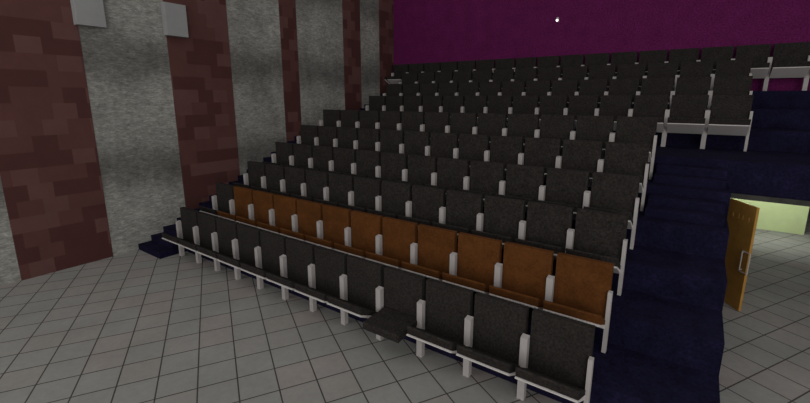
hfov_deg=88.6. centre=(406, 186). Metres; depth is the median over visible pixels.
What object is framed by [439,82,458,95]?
seat
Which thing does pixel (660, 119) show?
seat cushion
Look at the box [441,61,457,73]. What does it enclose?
seat
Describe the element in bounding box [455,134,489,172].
seat
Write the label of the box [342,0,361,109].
trim
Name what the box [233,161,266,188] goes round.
seat
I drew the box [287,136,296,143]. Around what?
steps
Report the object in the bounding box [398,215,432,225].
seat cushion
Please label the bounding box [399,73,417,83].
seat
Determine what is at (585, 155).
seat
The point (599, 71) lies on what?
seat
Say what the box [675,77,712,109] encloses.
seat
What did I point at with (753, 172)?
tier
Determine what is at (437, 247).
seat
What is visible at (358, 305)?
seat cushion
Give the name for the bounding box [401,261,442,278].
seat cushion
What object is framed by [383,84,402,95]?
seat
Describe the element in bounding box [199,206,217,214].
seat cushion
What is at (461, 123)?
seat
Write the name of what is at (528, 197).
seat cushion
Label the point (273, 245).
seat
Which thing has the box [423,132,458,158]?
seat
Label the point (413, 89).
seat
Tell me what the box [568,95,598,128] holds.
seat
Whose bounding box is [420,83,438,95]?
seat
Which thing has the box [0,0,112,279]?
wall panel
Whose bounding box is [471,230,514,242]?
seat cushion
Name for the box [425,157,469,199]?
seat
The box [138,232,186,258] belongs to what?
steps
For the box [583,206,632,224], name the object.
seat cushion
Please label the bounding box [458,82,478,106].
seat
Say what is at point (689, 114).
seat
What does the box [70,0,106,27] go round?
wall box
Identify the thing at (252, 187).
seat cushion
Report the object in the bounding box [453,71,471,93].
seat
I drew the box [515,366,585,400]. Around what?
seat cushion
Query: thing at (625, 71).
seat
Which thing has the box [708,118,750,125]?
seat cushion
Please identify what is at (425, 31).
wall
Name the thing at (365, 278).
seat
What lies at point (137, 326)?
floor
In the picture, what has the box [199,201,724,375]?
tier
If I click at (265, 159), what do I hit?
steps
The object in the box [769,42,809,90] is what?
seat
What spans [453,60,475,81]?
seat
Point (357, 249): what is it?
seat cushion
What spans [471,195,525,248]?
seat
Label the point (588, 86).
seat
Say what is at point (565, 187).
seat
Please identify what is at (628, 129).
seat
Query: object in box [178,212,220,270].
seat
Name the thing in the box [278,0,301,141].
trim
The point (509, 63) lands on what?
seat
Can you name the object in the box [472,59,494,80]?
seat
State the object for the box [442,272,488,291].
seat cushion
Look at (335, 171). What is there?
seat cushion
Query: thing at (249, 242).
seat
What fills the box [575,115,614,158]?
seat
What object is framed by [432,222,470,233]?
seat cushion
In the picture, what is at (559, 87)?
seat
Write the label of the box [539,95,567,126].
seat
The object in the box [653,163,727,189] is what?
steps
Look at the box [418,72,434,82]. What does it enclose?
seat
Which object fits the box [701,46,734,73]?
seat
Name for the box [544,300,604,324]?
seat cushion
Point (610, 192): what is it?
seat
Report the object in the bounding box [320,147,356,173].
seat
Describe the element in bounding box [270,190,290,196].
seat cushion
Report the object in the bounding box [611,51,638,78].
seat
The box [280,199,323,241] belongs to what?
seat
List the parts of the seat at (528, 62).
backrest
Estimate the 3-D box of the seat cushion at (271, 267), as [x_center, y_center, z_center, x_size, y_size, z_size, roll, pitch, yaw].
[-2.186,1.277,6.301,0.561,0.253,0.363,8,15,34]
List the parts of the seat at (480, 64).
backrest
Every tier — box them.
[163,224,719,402]
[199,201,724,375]
[229,181,726,310]
[261,162,728,259]
[469,173,730,218]
[477,125,728,148]
[489,145,731,183]
[727,128,809,152]
[728,149,809,200]
[751,91,809,108]
[751,109,809,129]
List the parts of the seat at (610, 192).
backrest, armrest post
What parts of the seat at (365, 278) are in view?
backrest, armrest post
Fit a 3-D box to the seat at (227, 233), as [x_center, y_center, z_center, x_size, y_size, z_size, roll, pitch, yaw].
[-3.145,1.079,7.011,0.617,0.966,0.463,8,15,34]
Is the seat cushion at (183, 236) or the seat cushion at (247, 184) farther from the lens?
the seat cushion at (247, 184)
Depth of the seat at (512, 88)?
10.30 m
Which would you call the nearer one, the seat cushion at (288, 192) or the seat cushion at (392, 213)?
the seat cushion at (392, 213)
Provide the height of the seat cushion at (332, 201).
0.253 m
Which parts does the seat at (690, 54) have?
backrest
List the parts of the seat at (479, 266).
backrest, armrest post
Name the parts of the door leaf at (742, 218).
pull handle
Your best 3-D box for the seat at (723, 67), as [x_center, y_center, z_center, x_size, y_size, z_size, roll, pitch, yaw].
[6.580,-2.073,8.379,0.595,0.966,0.463,8,15,34]
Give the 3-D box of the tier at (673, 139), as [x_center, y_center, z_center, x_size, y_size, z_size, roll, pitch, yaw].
[2.271,-0.479,10.793,9.455,2.468,0.813,8,15,34]
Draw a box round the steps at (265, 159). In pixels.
[263,152,275,162]
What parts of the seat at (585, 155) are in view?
backrest, armrest post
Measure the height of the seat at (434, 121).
0.966 m
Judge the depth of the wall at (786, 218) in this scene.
9.58 m
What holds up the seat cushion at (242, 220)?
on the seat at (264, 211)
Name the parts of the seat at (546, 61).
backrest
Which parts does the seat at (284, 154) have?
armrest post, backrest, armrest post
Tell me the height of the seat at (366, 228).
0.966 m
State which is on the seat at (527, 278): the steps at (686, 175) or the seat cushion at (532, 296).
the seat cushion at (532, 296)
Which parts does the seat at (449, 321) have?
backrest, armrest post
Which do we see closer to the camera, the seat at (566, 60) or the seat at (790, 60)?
the seat at (790, 60)
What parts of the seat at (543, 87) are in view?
backrest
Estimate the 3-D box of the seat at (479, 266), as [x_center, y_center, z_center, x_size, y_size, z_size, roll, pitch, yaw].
[0.827,1.132,5.104,0.617,0.966,0.463,8,15,34]
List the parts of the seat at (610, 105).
backrest, armrest post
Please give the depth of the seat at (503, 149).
7.12 m
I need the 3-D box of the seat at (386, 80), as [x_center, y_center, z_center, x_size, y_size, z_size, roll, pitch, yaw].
[-0.578,-3.820,14.198,0.033,0.698,0.463,8,15,34]
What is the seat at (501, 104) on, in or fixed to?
on the tier at (679, 155)
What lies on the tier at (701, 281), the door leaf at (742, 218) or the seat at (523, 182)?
the seat at (523, 182)
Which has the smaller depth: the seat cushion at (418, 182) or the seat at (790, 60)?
the seat cushion at (418, 182)
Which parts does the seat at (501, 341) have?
backrest, armrest post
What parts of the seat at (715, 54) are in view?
backrest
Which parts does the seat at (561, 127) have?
backrest, armrest post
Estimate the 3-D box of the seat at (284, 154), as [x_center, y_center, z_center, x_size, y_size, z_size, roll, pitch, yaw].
[-2.868,-0.493,9.329,0.691,0.966,0.463,8,15,34]
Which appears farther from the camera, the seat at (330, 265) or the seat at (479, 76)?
the seat at (479, 76)
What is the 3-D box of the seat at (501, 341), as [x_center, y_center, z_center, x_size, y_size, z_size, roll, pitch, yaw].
[0.893,1.679,4.222,0.617,0.966,0.463,8,15,34]
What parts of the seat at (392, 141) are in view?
backrest, armrest post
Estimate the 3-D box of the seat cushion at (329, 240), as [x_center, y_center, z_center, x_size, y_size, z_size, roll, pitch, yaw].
[-1.242,0.879,6.486,0.561,0.253,0.363,8,15,34]
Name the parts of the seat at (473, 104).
backrest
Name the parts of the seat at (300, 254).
backrest, armrest post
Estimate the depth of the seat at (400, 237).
5.84 m
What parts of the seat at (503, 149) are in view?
backrest, armrest post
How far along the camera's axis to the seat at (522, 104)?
9.38 m
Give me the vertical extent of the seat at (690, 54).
0.966 m
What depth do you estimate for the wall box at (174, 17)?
8.28 m
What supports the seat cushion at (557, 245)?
on the seat at (548, 226)
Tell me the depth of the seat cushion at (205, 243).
7.31 m
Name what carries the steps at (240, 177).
on the tier at (701, 281)
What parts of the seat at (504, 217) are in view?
backrest, armrest post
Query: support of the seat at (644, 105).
on the tier at (679, 155)
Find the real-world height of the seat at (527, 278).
0.966 m
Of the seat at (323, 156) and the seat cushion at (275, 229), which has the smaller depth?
the seat cushion at (275, 229)
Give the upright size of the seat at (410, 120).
0.966 m
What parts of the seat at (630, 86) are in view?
backrest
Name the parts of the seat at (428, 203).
backrest, armrest post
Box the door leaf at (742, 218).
[724,199,759,310]
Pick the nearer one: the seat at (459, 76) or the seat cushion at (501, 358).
the seat cushion at (501, 358)
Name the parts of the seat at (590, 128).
backrest, armrest post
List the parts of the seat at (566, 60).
backrest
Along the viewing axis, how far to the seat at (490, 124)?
8.00 m
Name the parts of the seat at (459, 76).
backrest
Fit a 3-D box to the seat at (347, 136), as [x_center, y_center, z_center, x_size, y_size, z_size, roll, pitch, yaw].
[-1.390,-0.811,9.145,0.617,0.966,0.463,8,15,34]
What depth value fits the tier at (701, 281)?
4.91 m
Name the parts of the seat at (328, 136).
backrest, armrest post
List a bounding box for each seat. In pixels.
[161,207,201,263]
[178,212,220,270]
[197,217,240,279]
[199,182,235,215]
[217,186,254,221]
[217,223,263,289]
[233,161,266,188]
[236,190,274,227]
[240,230,288,299]
[250,164,285,192]
[257,194,297,237]
[262,142,293,165]
[266,237,316,311]
[270,166,306,196]
[280,144,312,167]
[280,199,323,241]
[291,169,328,201]
[294,125,318,145]
[294,246,347,324]
[299,145,333,170]
[305,204,351,255]
[306,126,337,146]
[314,172,353,206]
[319,109,340,126]
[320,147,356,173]
[327,255,383,340]
[334,210,382,258]
[337,127,357,148]
[339,176,381,212]
[341,110,359,127]
[343,149,380,177]
[349,128,379,150]
[359,110,379,128]
[363,265,425,357]
[365,96,385,110]
[365,217,417,268]
[367,180,411,218]
[368,152,407,181]
[370,129,403,153]
[380,111,401,129]
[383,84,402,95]
[385,65,393,83]
[386,96,403,110]
[387,64,408,83]
[395,154,436,185]
[398,184,445,225]
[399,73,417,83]
[401,96,422,114]
[401,111,424,130]
[401,224,457,280]
[402,131,429,155]
[403,83,419,95]
[406,278,473,377]
[409,63,423,72]
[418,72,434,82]
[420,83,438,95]
[423,96,442,111]
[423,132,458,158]
[424,62,440,71]
[425,112,449,136]
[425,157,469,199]
[432,189,483,238]
[435,71,452,82]
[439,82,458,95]
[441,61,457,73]
[442,232,502,294]
[443,96,464,112]
[450,112,476,147]
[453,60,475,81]
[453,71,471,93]
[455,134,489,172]
[456,292,529,400]
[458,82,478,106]
[458,160,505,205]
[465,96,487,124]
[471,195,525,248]
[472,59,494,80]
[473,70,492,93]
[477,113,506,149]
[479,81,501,106]
[487,135,523,176]
[488,95,512,127]
[489,241,554,309]
[492,58,515,79]
[493,69,513,91]
[495,164,545,212]
[502,81,525,106]
[507,95,538,120]
[507,114,539,152]
[514,57,536,80]
[515,68,537,91]
[515,201,574,259]
[515,308,595,402]
[519,137,561,181]
[526,80,550,107]
[537,56,559,80]
[537,167,590,219]
[538,67,561,92]
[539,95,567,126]
[540,115,575,155]
[543,252,613,352]
[551,80,578,107]
[560,54,584,77]
[561,139,603,186]
[562,66,587,91]
[566,208,628,295]
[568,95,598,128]
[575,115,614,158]
[579,79,608,108]
[583,172,639,248]
[585,53,610,77]
[588,65,616,93]
[599,95,632,130]
[603,142,649,210]
[608,78,640,108]
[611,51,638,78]
[615,116,657,178]
[617,64,646,92]
[633,95,669,146]
[639,50,667,75]
[640,77,674,115]
[647,62,679,90]
[667,95,710,148]
[668,48,700,74]
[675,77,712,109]
[680,61,714,90]
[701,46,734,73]
[707,95,753,150]
[710,76,752,109]
[713,59,751,87]
[735,44,772,90]
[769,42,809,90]
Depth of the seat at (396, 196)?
6.73 m
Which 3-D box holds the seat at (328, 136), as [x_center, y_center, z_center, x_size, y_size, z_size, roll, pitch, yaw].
[-1.894,-0.886,9.493,0.617,0.966,0.463,8,15,34]
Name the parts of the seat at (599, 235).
backrest, armrest post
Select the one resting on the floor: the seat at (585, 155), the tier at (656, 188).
the tier at (656, 188)
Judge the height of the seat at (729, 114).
0.966 m
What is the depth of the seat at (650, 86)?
8.55 m
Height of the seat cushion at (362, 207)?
0.253 m
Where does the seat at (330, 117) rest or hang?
on the tier at (656, 188)
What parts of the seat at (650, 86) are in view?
backrest, armrest post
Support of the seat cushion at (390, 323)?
on the seat at (404, 291)
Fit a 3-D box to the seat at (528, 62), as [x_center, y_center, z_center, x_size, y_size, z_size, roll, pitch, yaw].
[3.283,-3.115,11.558,0.617,0.966,0.463,8,15,34]
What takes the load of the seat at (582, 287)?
on the tier at (620, 374)
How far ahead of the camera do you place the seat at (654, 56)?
9.87 m
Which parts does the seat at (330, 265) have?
backrest, armrest post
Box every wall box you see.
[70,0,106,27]
[160,2,188,37]
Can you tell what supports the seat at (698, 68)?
on the tier
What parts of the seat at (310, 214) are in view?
backrest, armrest post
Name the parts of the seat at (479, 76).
backrest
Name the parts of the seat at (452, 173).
backrest, armrest post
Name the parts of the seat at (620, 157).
backrest, armrest post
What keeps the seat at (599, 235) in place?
on the tier at (689, 335)
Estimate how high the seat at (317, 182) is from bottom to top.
0.966 m
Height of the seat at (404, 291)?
0.966 m
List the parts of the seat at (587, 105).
backrest, armrest post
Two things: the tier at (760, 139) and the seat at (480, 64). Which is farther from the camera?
the seat at (480, 64)
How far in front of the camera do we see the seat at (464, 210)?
6.04 m
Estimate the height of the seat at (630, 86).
0.966 m
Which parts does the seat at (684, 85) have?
backrest, armrest post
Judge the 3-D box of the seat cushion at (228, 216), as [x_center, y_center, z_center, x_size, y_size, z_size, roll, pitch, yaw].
[-3.261,0.579,7.880,0.561,0.253,0.363,8,15,34]
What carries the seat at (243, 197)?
on the tier at (620, 374)
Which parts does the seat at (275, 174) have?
backrest, armrest post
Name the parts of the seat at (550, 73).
backrest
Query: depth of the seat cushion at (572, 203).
5.84 m
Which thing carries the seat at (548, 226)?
on the tier at (689, 335)
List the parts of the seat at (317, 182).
backrest, armrest post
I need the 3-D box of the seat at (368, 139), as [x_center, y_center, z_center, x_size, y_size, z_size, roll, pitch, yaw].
[-0.885,-0.736,8.796,0.617,0.966,0.463,8,15,34]
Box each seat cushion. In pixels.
[161,233,191,243]
[178,239,210,250]
[197,246,231,258]
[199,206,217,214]
[217,211,236,220]
[217,254,255,267]
[233,182,250,188]
[236,216,257,226]
[240,262,279,277]
[250,186,269,192]
[257,221,280,232]
[266,272,308,288]
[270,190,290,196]
[280,228,305,239]
[291,194,313,201]
[294,283,340,300]
[305,235,334,248]
[314,198,338,206]
[320,170,342,173]
[327,295,376,315]
[334,243,365,257]
[339,203,366,212]
[343,173,367,177]
[363,307,416,342]
[365,251,401,267]
[367,209,397,218]
[368,176,393,180]
[387,76,401,78]
[395,180,424,185]
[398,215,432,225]
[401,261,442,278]
[407,325,464,350]
[425,184,456,189]
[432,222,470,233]
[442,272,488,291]
[456,344,519,372]
[458,189,493,198]
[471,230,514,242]
[489,285,543,307]
[495,194,533,204]
[515,238,564,253]
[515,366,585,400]
[537,200,579,211]
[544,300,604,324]
[566,248,620,268]
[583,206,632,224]
[657,117,663,122]
[667,117,705,123]
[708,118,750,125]
[751,63,769,67]
[770,61,809,72]
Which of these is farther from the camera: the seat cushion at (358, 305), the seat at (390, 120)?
the seat at (390, 120)
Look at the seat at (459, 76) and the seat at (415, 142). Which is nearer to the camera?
the seat at (415, 142)
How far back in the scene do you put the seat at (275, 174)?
8.47 m
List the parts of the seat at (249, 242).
backrest, armrest post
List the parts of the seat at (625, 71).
backrest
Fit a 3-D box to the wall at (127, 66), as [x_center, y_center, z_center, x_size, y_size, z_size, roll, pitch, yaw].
[-6.536,-1.881,6.388,0.300,7.400,21.300,8,15,34]
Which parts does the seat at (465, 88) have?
backrest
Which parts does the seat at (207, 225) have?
backrest, armrest post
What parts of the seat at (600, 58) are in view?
backrest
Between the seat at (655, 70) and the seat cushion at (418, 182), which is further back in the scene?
the seat at (655, 70)
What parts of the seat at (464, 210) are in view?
backrest, armrest post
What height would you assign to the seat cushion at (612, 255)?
0.253 m
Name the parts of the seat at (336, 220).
backrest, armrest post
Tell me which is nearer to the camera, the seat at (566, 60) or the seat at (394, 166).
the seat at (394, 166)
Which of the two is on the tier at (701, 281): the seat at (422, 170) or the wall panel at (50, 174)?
the seat at (422, 170)
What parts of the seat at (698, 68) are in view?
backrest, armrest post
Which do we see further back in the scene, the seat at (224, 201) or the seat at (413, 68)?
the seat at (413, 68)
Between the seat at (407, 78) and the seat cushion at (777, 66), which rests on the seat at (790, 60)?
the seat cushion at (777, 66)
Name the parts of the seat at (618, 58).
backrest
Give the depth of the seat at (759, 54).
8.76 m
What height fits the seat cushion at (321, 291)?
0.253 m
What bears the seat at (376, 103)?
on the tier at (679, 155)
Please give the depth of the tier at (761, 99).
8.29 m
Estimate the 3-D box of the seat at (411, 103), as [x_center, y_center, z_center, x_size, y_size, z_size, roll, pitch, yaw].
[0.097,-1.934,11.055,0.617,0.966,0.463,8,15,34]
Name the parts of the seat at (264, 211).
backrest, armrest post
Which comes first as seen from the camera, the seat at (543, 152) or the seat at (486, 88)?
the seat at (543, 152)
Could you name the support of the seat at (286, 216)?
on the tier at (620, 374)
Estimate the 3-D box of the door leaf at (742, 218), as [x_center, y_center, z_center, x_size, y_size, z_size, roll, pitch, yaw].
[4.821,0.996,6.068,0.073,1.545,0.628,1,12,4]
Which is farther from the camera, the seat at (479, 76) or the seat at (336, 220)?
the seat at (479, 76)
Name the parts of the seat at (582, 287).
backrest, armrest post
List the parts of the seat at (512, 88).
backrest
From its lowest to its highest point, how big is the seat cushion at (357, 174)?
0.253 m
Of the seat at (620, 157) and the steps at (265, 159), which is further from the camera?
the steps at (265, 159)
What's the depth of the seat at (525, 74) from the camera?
10.87 m
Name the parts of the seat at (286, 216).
backrest, armrest post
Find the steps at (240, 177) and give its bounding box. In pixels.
[238,169,247,180]
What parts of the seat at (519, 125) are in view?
backrest, armrest post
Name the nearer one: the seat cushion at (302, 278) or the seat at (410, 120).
the seat cushion at (302, 278)
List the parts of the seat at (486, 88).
backrest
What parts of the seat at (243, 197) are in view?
backrest, armrest post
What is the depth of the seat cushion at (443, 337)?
4.53 m
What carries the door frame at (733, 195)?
in the wall
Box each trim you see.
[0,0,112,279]
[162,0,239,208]
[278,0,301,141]
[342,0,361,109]
[379,0,393,93]
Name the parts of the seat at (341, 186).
backrest, armrest post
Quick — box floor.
[0,208,809,402]
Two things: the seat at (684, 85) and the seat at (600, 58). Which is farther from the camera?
the seat at (600, 58)
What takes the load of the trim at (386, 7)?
attached to the wall at (127, 66)
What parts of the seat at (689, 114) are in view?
backrest, armrest post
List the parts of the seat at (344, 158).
backrest, armrest post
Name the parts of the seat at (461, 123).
backrest, armrest post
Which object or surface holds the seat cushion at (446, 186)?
on the seat at (452, 173)
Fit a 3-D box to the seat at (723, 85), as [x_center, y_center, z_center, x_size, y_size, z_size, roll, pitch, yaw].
[6.110,-1.591,7.803,0.595,0.966,0.463,8,15,34]
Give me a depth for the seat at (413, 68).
13.70 m
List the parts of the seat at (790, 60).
backrest, armrest post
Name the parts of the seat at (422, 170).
backrest, armrest post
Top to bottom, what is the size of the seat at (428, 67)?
0.966 m
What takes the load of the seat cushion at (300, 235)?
on the seat at (310, 214)
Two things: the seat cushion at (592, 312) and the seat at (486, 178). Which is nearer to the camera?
the seat cushion at (592, 312)
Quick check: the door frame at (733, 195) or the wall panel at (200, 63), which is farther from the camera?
the wall panel at (200, 63)
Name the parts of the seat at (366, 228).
backrest, armrest post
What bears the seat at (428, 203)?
on the tier at (689, 335)
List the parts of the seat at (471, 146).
backrest, armrest post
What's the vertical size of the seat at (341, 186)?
0.966 m
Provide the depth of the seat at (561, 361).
3.92 m
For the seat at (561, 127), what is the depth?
7.30 m
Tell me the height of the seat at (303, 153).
0.966 m
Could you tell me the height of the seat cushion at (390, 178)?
0.253 m
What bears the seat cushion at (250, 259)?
on the seat at (249, 242)
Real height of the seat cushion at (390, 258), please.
0.253 m
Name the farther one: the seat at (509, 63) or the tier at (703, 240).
the seat at (509, 63)
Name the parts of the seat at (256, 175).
armrest post, backrest, armrest post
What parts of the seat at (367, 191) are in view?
backrest, armrest post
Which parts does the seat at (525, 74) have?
backrest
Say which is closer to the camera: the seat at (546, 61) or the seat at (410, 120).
the seat at (410, 120)
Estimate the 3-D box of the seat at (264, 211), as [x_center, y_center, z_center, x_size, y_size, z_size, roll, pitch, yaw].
[-2.706,0.606,7.544,0.617,0.966,0.463,8,15,34]
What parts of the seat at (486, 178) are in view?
backrest, armrest post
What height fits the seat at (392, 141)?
0.966 m
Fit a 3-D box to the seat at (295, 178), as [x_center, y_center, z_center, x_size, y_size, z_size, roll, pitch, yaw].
[-2.267,0.134,8.078,0.617,0.966,0.463,8,15,34]
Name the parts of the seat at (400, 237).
backrest, armrest post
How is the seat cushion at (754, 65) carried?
on the seat at (759, 54)
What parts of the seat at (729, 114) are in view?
backrest, armrest post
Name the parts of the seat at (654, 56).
backrest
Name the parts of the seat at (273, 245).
backrest, armrest post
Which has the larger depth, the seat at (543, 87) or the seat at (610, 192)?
the seat at (543, 87)
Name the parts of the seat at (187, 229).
armrest post, backrest, armrest post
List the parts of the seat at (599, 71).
backrest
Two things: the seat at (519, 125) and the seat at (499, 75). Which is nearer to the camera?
the seat at (519, 125)
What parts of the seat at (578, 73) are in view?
backrest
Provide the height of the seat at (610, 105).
0.966 m
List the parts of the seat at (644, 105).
backrest, armrest post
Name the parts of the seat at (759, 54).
backrest, armrest post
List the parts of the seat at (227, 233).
backrest, armrest post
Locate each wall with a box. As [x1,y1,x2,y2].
[0,0,379,285]
[394,0,809,90]
[730,198,809,234]
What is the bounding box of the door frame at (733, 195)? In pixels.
[731,193,809,206]
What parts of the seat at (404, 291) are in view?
backrest, armrest post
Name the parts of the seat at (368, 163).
backrest, armrest post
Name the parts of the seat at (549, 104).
backrest, armrest post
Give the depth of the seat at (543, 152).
6.77 m
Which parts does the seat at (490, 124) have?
backrest, armrest post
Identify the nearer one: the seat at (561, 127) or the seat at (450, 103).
the seat at (561, 127)
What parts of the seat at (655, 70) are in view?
backrest, armrest post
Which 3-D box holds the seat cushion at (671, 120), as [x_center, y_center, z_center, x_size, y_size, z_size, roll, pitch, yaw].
[5.094,-1.135,7.556,0.561,0.253,0.363,8,15,34]
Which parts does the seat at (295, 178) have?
backrest, armrest post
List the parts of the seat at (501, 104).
backrest, armrest post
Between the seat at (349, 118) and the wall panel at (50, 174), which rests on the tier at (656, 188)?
the seat at (349, 118)
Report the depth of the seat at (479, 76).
11.56 m
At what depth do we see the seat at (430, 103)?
10.77 m
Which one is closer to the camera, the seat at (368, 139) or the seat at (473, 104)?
the seat at (368, 139)
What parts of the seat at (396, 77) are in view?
backrest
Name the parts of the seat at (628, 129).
backrest, armrest post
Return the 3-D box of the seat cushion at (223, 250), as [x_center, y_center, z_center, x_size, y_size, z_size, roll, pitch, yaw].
[-3.195,1.127,6.998,0.561,0.253,0.363,8,15,34]
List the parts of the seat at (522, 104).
backrest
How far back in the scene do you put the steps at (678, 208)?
5.62 m
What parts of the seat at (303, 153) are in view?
backrest, armrest post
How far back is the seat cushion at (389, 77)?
13.81 m
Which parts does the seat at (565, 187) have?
backrest, armrest post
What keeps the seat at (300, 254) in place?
on the floor
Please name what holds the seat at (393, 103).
on the tier at (679, 155)
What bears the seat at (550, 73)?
on the tier
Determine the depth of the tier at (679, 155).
6.65 m
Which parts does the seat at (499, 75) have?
backrest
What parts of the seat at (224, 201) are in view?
armrest post, backrest, armrest post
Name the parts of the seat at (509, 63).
backrest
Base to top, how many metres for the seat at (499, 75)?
0.966 m
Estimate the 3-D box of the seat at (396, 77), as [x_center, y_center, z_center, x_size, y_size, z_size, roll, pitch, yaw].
[-0.280,-3.645,14.019,0.691,0.966,0.463,8,15,34]
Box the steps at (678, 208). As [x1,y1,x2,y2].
[644,193,725,226]
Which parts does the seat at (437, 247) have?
backrest, armrest post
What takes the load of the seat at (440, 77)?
on the tier
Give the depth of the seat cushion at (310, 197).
7.58 m
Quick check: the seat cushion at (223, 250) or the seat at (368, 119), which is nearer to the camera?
the seat cushion at (223, 250)
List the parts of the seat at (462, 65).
backrest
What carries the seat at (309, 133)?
on the tier at (703, 240)
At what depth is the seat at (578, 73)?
10.17 m
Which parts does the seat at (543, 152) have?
backrest, armrest post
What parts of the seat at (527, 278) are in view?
backrest, armrest post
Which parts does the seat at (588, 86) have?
backrest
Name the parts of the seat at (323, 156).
backrest, armrest post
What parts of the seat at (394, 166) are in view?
backrest, armrest post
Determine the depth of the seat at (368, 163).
7.97 m
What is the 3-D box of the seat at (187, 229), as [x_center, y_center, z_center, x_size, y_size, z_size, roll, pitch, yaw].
[-4.184,0.924,7.729,0.691,0.966,0.463,8,15,34]
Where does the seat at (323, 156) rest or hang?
on the tier at (701, 281)
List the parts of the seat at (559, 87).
backrest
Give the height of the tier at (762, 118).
1.070 m
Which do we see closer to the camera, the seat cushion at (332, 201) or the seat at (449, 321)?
the seat at (449, 321)
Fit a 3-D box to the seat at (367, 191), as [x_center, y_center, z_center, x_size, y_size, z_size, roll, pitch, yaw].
[-0.753,0.359,7.032,0.617,0.966,0.463,8,15,34]
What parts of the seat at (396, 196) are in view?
backrest, armrest post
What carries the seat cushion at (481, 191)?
on the seat at (486, 178)
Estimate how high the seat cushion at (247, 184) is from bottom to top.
0.253 m
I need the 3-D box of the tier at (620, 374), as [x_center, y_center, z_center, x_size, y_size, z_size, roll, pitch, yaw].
[-1.035,1.519,6.438,9.455,0.352,0.804,8,15,34]
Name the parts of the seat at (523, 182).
backrest, armrest post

